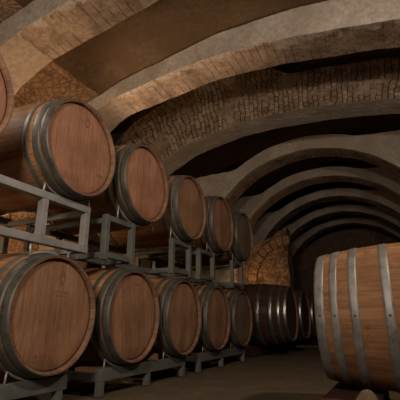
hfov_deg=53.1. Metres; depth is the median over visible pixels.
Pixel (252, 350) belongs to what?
support beam
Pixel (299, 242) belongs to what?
trim
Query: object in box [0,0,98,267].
wall
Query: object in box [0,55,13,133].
barrel
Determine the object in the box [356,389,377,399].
chock
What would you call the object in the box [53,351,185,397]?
rack
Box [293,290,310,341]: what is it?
barrel
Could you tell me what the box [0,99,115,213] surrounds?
barrel
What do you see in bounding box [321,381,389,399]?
support beam
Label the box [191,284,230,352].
barrel
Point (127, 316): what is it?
barrel
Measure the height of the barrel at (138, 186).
0.700 m
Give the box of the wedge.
[148,353,157,360]
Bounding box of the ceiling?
[14,0,399,223]
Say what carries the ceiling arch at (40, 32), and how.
attached to the wall at (52, 82)
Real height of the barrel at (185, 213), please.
0.700 m
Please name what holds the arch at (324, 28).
attached to the wall at (52, 82)
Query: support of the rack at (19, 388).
on the floor
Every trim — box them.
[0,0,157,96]
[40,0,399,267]
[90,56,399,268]
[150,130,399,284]
[215,166,399,282]
[249,235,290,280]
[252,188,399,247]
[278,204,399,241]
[291,217,399,263]
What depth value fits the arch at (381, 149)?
7.05 m
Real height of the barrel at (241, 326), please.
0.700 m
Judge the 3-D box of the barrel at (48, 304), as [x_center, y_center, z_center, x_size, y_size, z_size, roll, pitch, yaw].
[-1.195,0.672,2.353,0.950,0.700,0.700,-8,-19,24]
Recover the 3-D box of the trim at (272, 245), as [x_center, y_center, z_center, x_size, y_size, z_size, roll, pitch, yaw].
[1.525,1.294,8.810,0.955,0.949,0.162,-8,-19,24]
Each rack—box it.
[0,174,90,257]
[0,371,67,399]
[23,206,194,277]
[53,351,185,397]
[135,242,245,288]
[185,343,244,372]
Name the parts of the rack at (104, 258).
post, rail, post, rail, rail, rail, post, cradle rod, post, rail, rail, cradle rod, post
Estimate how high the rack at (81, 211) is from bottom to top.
0.436 m
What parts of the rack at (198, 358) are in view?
leg, rail, leg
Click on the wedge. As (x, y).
(154, 356)
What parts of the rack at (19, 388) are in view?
cradle rod, leg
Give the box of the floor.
[15,337,399,399]
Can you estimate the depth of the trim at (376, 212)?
10.87 m
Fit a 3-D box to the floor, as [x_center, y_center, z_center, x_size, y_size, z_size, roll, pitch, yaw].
[1.589,2.079,5.253,7.400,0.010,16.930,-8,-19,24]
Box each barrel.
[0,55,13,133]
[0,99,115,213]
[0,253,95,379]
[35,144,168,233]
[72,268,159,366]
[98,175,205,248]
[143,196,233,257]
[145,278,201,357]
[175,212,253,266]
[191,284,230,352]
[223,284,298,344]
[223,289,252,347]
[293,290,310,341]
[306,293,316,338]
[314,243,399,392]
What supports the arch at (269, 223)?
attached to the wall at (52, 82)
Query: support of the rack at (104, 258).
on the barrel at (127, 316)
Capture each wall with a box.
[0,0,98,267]
[238,227,297,344]
[284,206,399,294]
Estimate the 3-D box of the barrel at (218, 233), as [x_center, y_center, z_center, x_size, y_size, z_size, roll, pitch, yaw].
[-0.158,0.326,4.721,0.950,0.700,0.700,-8,-19,24]
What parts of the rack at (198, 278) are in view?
post, post, rail, post, rail, rail, rail, post, cradle rod, post, post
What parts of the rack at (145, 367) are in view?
leg, cradle rod, rail, leg, leg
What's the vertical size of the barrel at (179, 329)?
0.700 m
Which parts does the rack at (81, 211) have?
post, rail, post, rail, rail, cradle rod, cradle rod, post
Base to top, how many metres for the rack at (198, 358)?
0.222 m
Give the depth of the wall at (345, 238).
13.57 m
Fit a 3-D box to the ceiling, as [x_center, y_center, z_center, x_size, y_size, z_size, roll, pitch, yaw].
[1.390,-1.031,6.302,6.378,1.873,16.643,-8,-19,24]
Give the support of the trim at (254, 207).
attached to the wall at (52, 82)
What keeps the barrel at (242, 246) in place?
on the rack at (198, 278)
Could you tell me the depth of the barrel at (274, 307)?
5.37 m
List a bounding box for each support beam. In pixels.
[244,341,295,356]
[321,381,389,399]
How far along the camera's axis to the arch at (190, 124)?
5.91 m
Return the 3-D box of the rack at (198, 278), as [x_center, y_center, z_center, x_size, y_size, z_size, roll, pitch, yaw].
[-0.040,0.858,4.811,0.779,0.472,1.458,-8,-19,24]
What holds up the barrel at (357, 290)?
on the support beam at (341, 390)
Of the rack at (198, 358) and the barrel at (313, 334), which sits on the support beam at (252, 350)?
the barrel at (313, 334)
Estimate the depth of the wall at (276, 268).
8.78 m

